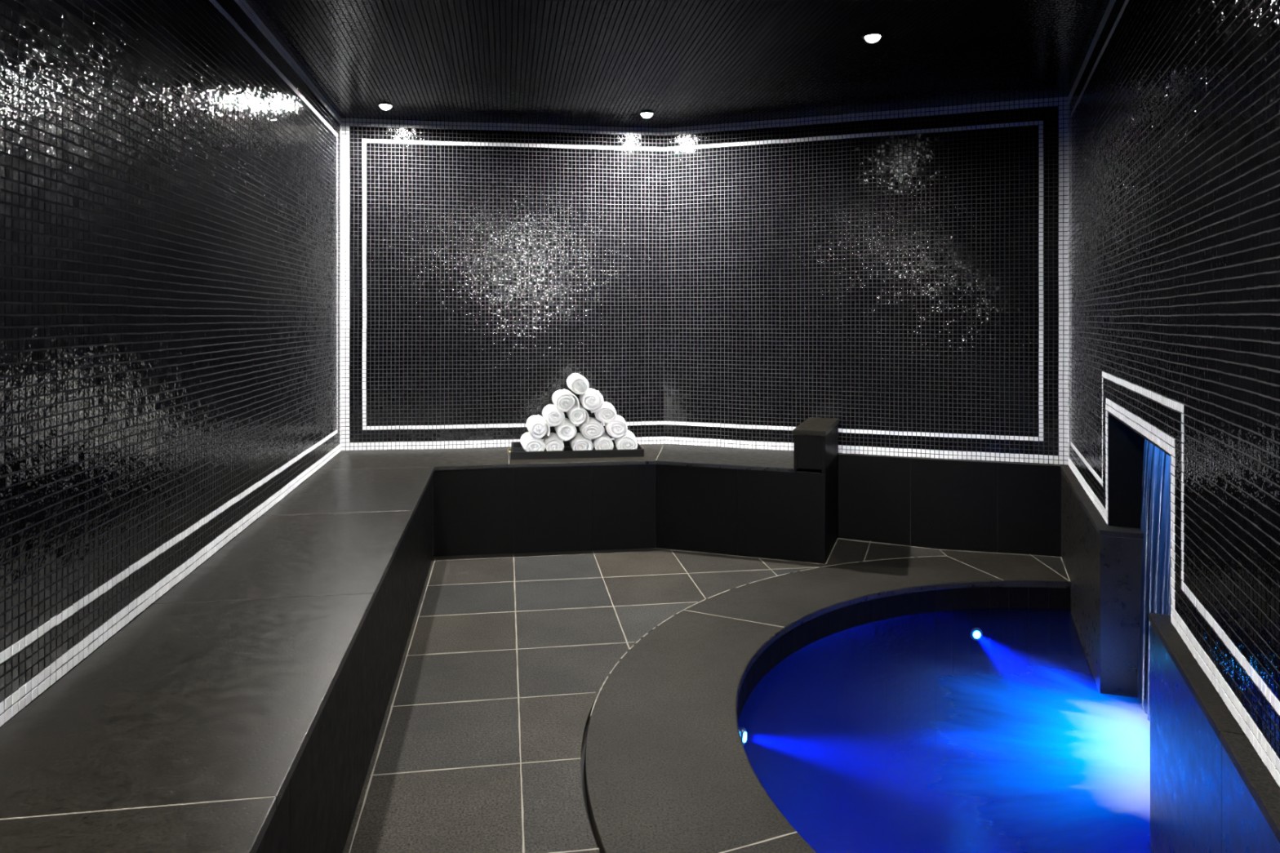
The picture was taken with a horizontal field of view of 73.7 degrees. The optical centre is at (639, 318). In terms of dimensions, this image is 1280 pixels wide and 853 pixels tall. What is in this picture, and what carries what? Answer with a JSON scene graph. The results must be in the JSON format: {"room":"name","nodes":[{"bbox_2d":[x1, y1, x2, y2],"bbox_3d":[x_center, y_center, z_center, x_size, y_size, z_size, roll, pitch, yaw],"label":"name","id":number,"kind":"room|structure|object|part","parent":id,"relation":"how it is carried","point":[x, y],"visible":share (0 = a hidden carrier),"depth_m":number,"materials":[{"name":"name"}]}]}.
{"room":"spa pool room","nodes":[
{"label":"spa pool room","id":0,"kind":"room"},
{"bbox_2d":[0,0,342,726],"bbox_3d":[-1.209,-0.190,1.634,0.053,1.881,6.542,0,0,-9],"label":"wall","id":1,"kind":"structure","parent":0,"point":[171,331],"depth_m":2.21,"materials":[{"name":"grey tile"}]},
{"bbox_2d":[341,117,663,450],"bbox_3d":[-0.769,-0.190,4.973,1.859,1.882,0.053,0,0,-8],"label":"wall","id":2,"kind":"structure","parent":0,"point":[486,266],"depth_m":4.93,"materials":[{"name":"grey tile"}]},
{"bbox_2d":[342,537,946,852],"bbox_3d":[0.382,1.220,1.855,3.165,0.013,6.500,0,0,-9],"label":"floor","id":3,"kind":"structure","parent":0,"point":[507,660],"depth_m":2.82,"materials":[{"name":"dark grey stone tile"},{"name":"pale grout"}]},
{"bbox_2d":[0,444,837,852],"bbox_3d":[-0.298,0.982,1.748,2.773,0.463,6.658,0,0,0],"label":"stone bench","id":4,"kind":"object","parent":3,"relation":"on","point":[243,710],"visible":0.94,"depth_m":2.16,"materials":[{"name":"grey stone"}]},
{"bbox_3d":[-0.768,0.760,0.801,0.560,0.020,0.998,0,0,-9],"label":"seat","id":5,"kind":"part","parent":4,"relation":"part of","materials":[{"name":"grey stone"}]},
{"bbox_3d":[-0.924,0.760,1.789,0.560,0.020,0.998,0,0,-9],"label":"seat","id":6,"kind":"part","parent":4,"relation":"part of","materials":[{"name":"grey stone"}]},
{"bbox_3d":[-0.546,0.992,1.059,0.020,0.442,0.811,0,0,-9],"label":"panel","id":7,"kind":"part","parent":4,"relation":"part of","materials":[{"name":"black stone"}]},
{"bbox_3d":[-1.080,0.760,2.783,0.560,0.020,1.010,0,0,-9],"label":"seat","id":8,"kind":"part","parent":4,"relation":"part of","materials":[{"name":"grey stone"}]},
{"bbox_3d":[-0.672,0.992,1.861,0.020,0.442,0.811,0,0,-9],"label":"panel","id":9,"kind":"part","parent":4,"relation":"part of","materials":[{"name":"black stone"}]},
{"bbox_3d":[-1.236,0.760,3.771,0.560,0.020,0.986,0,0,-9],"label":"seat","id":10,"kind":"part","parent":4,"relation":"part of","materials":[{"name":"grey stone"}]},
{"bbox_3d":[-0.798,0.992,2.663,0.020,0.442,0.811,0,0,-9],"label":"panel","id":11,"kind":"part","parent":4,"relation":"part of","materials":[{"name":"black stone"}]},
{"bbox_3d":[-1.178,0.760,4.590,0.930,0.020,0.612,0,0,-9],"label":"seat","id":12,"kind":"part","parent":4,"relation":"part of","materials":[{"name":"grey stone"}]},
{"bbox_3d":[-0.925,0.992,3.465,0.020,0.442,0.811,0,0,-9],"label":"panel","id":13,"kind":"part","parent":4,"relation":"part of","materials":[{"name":"black stone"}]},
{"bbox_3d":[-1.022,0.992,4.087,0.020,0.442,0.446,0,0,-9],"label":"panel","id":14,"kind":"part","parent":4,"relation":"part of","materials":[{"name":"black stone"}]},
{"bbox_3d":[-0.853,0.992,4.381,0.403,0.442,0.020,0,0,-8],"label":"panel","id":15,"kind":"part","parent":4,"relation":"part of","materials":[{"name":"black stone"}]},
{"bbox_3d":[-0.451,0.992,4.438,0.407,0.442,0.020,0,0,-8],"label":"panel","id":16,"kind":"part","parent":4,"relation":"part of","materials":[{"name":"black stone"}]},
{"bbox_2d":[507,440,644,459],"bbox_3d":[-0.358,0.730,4.757,0.753,0.040,0.380,0,0,-8],"label":"serving tray","id":17,"kind":"object","parent":4,"relation":"on","point":[519,453],"visible":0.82,"depth_m":4.58,"materials":[{"name":"black paint"}]},
{"bbox_2d":[520,431,545,451],"bbox_3d":[-0.591,0.687,4.686,0.117,0.093,0.284,0,0,-12],"label":"rolled towel","id":18,"kind":"object","parent":17,"relation":"on","point":[529,443],"visible":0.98,"depth_m":4.56,"materials":[{"name":"white fabric"}]},
{"bbox_2d":[526,414,550,438],"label":"rolled towel","id":19,"kind":"object","parent":18,"relation":"on","point":[537,426],"visible":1,"depth_m":4.56,"materials":[{"name":"white fabric"}]},
{"bbox_2d":[543,432,564,451],"bbox_3d":[-0.476,0.691,4.704,0.103,0.088,0.284,0,0,-9],"label":"rolled towel","id":20,"kind":"object","parent":17,"relation":"on","point":[553,442],"visible":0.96,"depth_m":4.57,"materials":[{"name":"white fabric"}]},
{"bbox_2d":[554,417,577,439],"bbox_3d":[-0.412,0.610,4.715,0.110,0.092,0.281,0,0,-9],"label":"rolled towel","id":21,"kind":"object","parent":20,"relation":"on","point":[567,431],"visible":0.94,"depth_m":4.58,"materials":[{"name":"white fabric"}]},
{"bbox_2d":[542,404,564,428],"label":"rolled towel","id":22,"kind":"object","parent":21,"relation":"on","point":[553,416],"visible":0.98,"depth_m":4.58,"materials":[{"name":"white fabric"}]},
{"bbox_2d":[568,432,593,450],"bbox_3d":[-0.327,0.693,4.727,0.119,0.084,0.284,0,0,-8],"label":"rolled towel","id":23,"kind":"object","parent":17,"relation":"on","point":[579,442],"visible":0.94,"depth_m":4.60,"materials":[{"name":"white fabric"}]},
{"bbox_2d":[578,417,604,439],"bbox_3d":[-0.269,0.608,4.736,0.132,0.092,0.284,0,0,-7],"label":"rolled towel","id":24,"kind":"object","parent":23,"relation":"on","point":[596,429],"visible":0.97,"depth_m":4.61,"materials":[{"name":"white fabric"}]},
{"bbox_2d":[566,404,589,429],"bbox_3d":[-0.346,0.542,4.726,0.112,0.115,0.282,0,0,-8],"label":"rolled towel","id":25,"kind":"object","parent":24,"relation":"on","point":[576,416],"visible":0.94,"depth_m":4.59,"materials":[{"name":"white fabric"}]},
{"bbox_2d":[551,388,580,412],"bbox_3d":[-0.408,0.455,4.715,0.137,0.107,0.284,0,0,-10],"label":"rolled towel","id":26,"kind":"object","parent":25,"relation":"on","point":[564,400],"visible":0.99,"depth_m":4.58,"materials":[{"name":"white fabric"}]},
{"bbox_2d":[566,373,589,394],"bbox_3d":[-0.346,0.362,4.724,0.104,0.099,0.284,0,0,-10],"label":"rolled towel","id":27,"kind":"object","parent":26,"relation":"on","point":[576,383],"visible":1,"depth_m":4.59,"materials":[{"name":"white fabric"}]},
{"bbox_2d":[591,432,613,449],"bbox_3d":[-0.209,0.691,4.746,0.105,0.087,0.284,0,0,-7],"label":"rolled towel","id":28,"kind":"object","parent":17,"relation":"on","point":[603,442],"visible":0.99,"depth_m":4.61,"materials":[{"name":"white fabric"}]},
{"bbox_2d":[613,430,637,449],"bbox_3d":[-0.079,0.686,4.766,0.122,0.096,0.284,0,0,-4],"label":"rolled towel","id":29,"kind":"object","parent":17,"relation":"on","point":[628,441],"visible":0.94,"depth_m":4.63,"materials":[{"name":"white fabric"}]},
{"bbox_2d":[604,414,627,438],"bbox_3d":[-0.135,0.602,4.758,0.121,0.102,0.284,0,0,-4],"label":"rolled towel","id":30,"kind":"object","parent":29,"relation":"on","point":[618,428],"visible":0.98,"depth_m":4.62,"materials":[{"name":"white fabric"}]},
{"bbox_2d":[594,401,616,422],"bbox_3d":[-0.195,0.522,4.748,0.120,0.090,0.284,0,0,-5],"label":"rolled towel","id":31,"kind":"object","parent":30,"relation":"on","point":[606,413],"visible":0.92,"depth_m":4.62,"materials":[{"name":"white fabric"}]},
{"bbox_2d":[579,388,603,413],"bbox_3d":[-0.271,0.457,4.737,0.122,0.113,0.282,0,0,-6],"label":"rolled towel","id":32,"kind":"object","parent":31,"relation":"on","point":[592,400],"visible":0.98,"depth_m":4.61,"materials":[{"name":"white fabric"}]},
{"bbox_3d":[-0.270,0.760,4.730,0.912,0.020,0.568,0,0,-8],"label":"seat","id":33,"kind":"part","parent":4,"relation":"part of","materials":[{"name":"grey stone"}]},
{"bbox_3d":[-0.081,0.992,4.490,0.340,0.442,0.020,0,0,-8],"label":"panel","id":34,"kind":"part","parent":4,"relation":"part of","materials":[{"name":"black stone"}]},
{"bbox_3d":[0.293,0.992,4.441,0.442,0.442,0.020,0,0,20],"label":"panel","id":35,"kind":"part","parent":4,"relation":"part of","materials":[{"name":"black stone"}]},
{"bbox_3d":[0.456,0.760,4.663,0.865,0.020,0.568,0,0,20],"label":"seat","id":36,"kind":"part","parent":4,"relation":"part of","materials":[{"name":"grey stone"}]},
{"bbox_3d":[0.709,0.992,4.293,0.440,0.442,0.020,0,0,20],"label":"panel","id":37,"kind":"part","parent":4,"relation":"part of","materials":[{"name":"black stone"}]},
{"bbox_2d":[792,417,839,470],"bbox_3d":[0.933,0.653,4.496,0.162,0.192,0.561,0,0,20],"label":"end post","id":38,"kind":"object","parent":4,"relation":"on","point":[815,440],"visible":1,"depth_m":4.25,"materials":[{"name":"black stone"}]},
{"bbox_3d":[0.934,0.666,4.498,0.113,0.168,0.554,0,0,20],"label":"panel","id":39,"kind":"part","parent":38,"relation":"part of","materials":[{"name":"black stone"}]},
{"bbox_3d":[0.995,0.982,4.471,0.020,0.463,0.505,0,0,20],"label":"panel","id":40,"kind":"part","parent":4,"relation":"part of","materials":[{"name":"black stone"}]},
{"bbox_2d":[580,711,600,852],"bbox_3d":[0.425,1.274,2.765,1.594,0.020,4.076,0,0,13],"label":"trim","id":41,"kind":"structure","parent":3,"relation":"in","point":[583,750],"depth_m":2.35,"materials":[{"name":"black"}]},
{"bbox_2d":[585,549,1152,852],"bbox_3d":[0.894,1.619,2.809,1.968,0.810,3.750,0,0,21],"label":"plunge pool","id":42,"kind":"object","parent":3,"relation":"in","point":[867,704],"visible":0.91,"depth_m":3.31,"materials":[{"name":"grey stone"}]},
{"bbox_2d":[741,727,746,746],"bbox_3d":[0.357,1.439,2.931,0.012,0.060,0.060,0,0,21],"label":"underwater light","id":43,"kind":"object","parent":42,"relation":"attached to","point":[744,735],"visible":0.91,"depth_m":2.92,"materials":[{"name":"silver metal"}]},
{"bbox_2d":[737,586,1069,852],"bbox_3d":[1.124,1.635,2.617,1.722,0.779,2.722,0,0,0],"label":"basin","id":44,"kind":"object","parent":42,"relation":"in","point":[877,723],"depth_m":3.57,"materials":[{"name":"blue liquid"}]},
{"bbox_2d":[969,627,982,640],"bbox_3d":[1.554,1.460,3.937,0.060,0.060,0.012,0,1,-1],"label":"underwater light","id":45,"kind":"object","parent":42,"relation":"attached to","point":[976,633],"visible":0.99,"depth_m":3.94,"materials":[{"name":"silver metal"}]},
{"bbox_2d":[244,0,1110,128],"bbox_3d":[0.846,-1.156,2.237,4.400,0.052,7.288,0,0,-9],"label":"ceiling","id":46,"kind":"structure","parent":0,"point":[603,63],"depth_m":3.66,"materials":[{"name":"black paint"}]},
{"bbox_2d":[377,102,393,110],"bbox_3d":[-1.350,-1.118,4.529,0.084,0.024,0.084,0,0,0],"label":"recessed light","id":47,"kind":"object","parent":46,"relation":"in","point":[385,106],"visible":1,"depth_m":4.51,"materials":[{"name":"white"}]},
{"bbox_2d":[639,111,653,117],"bbox_3d":[0.037,-1.118,4.712,0.084,0.024,0.084,0,0,0],"label":"recessed light","id":48,"kind":"object","parent":46,"relation":"in","point":[646,114],"visible":1,"depth_m":4.69,"materials":[{"name":"white"}]},
{"bbox_2d":[862,32,883,42],"bbox_3d":[0.933,-1.118,3.421,0.084,0.024,0.084,0,0,0],"label":"recessed light","id":49,"kind":"object","parent":46,"relation":"in","point":[872,37],"visible":1,"depth_m":3.40,"materials":[{"name":"white"}]},
{"bbox_2d":[663,96,1068,465],"bbox_3d":[1.195,-0.190,4.729,2.217,1.882,0.053,0,0,20],"label":"wall","id":50,"kind":"structure","parent":0,"point":[900,277],"depth_m":4.67,"materials":[{"name":"grey tile"}]},
{"bbox_2d":[838,453,1061,556],"bbox_3d":[1.627,1.012,4.550,1.112,0.523,0.061,0,0,20],"label":"wall panel","id":51,"kind":"object","parent":50,"relation":"attached to","point":[931,503],"depth_m":4.51,"materials":[{"name":"grey tile"}]},
{"bbox_2d":[1067,0,1279,786],"bbox_3d":[1.429,-0.191,2.345,0.053,1.882,4.290,0,0,21],"label":"wall","id":52,"kind":"structure","parent":0,"point":[1174,105],"depth_m":1.84,"materials":[{"name":"grey tile"}]},
{"bbox_2d":[1060,465,1144,852],"bbox_3d":[1.952,1.387,3.668,0.139,1.274,1.444,0,0,21],"label":"wall panel","id":53,"kind":"object","parent":52,"relation":"attached to","point":[1102,562],"depth_m":3.01,"materials":[{"name":"black stone"}]},
{"bbox_2d":[1107,411,1171,848],"bbox_3d":[1.699,1.121,2.523,0.419,1.807,1.175,0,0,21],"label":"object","id":54,"kind":"object","parent":52,"relation":"attached to","point":[1126,446],"depth_m":3.05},
{"bbox_2d":[1137,440,1170,719],"bbox_3d":[1.677,0.811,2.531,0.226,1.043,1.039,0,0,21],"label":"waterfall","id":55,"kind":"object","parent":54,"relation":"in","point":[1152,599],"visible":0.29,"depth_m":2.80,"materials":[{"name":"liquid"}]},
{"bbox_2d":[1148,613,1279,852],"bbox_3d":[1.008,1.387,1.242,0.139,1.274,1.949,0,0,21],"label":"wall","id":56,"kind":"structure","parent":52,"relation":"attached to","point":[1211,791],"depth_m":1.73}
]}

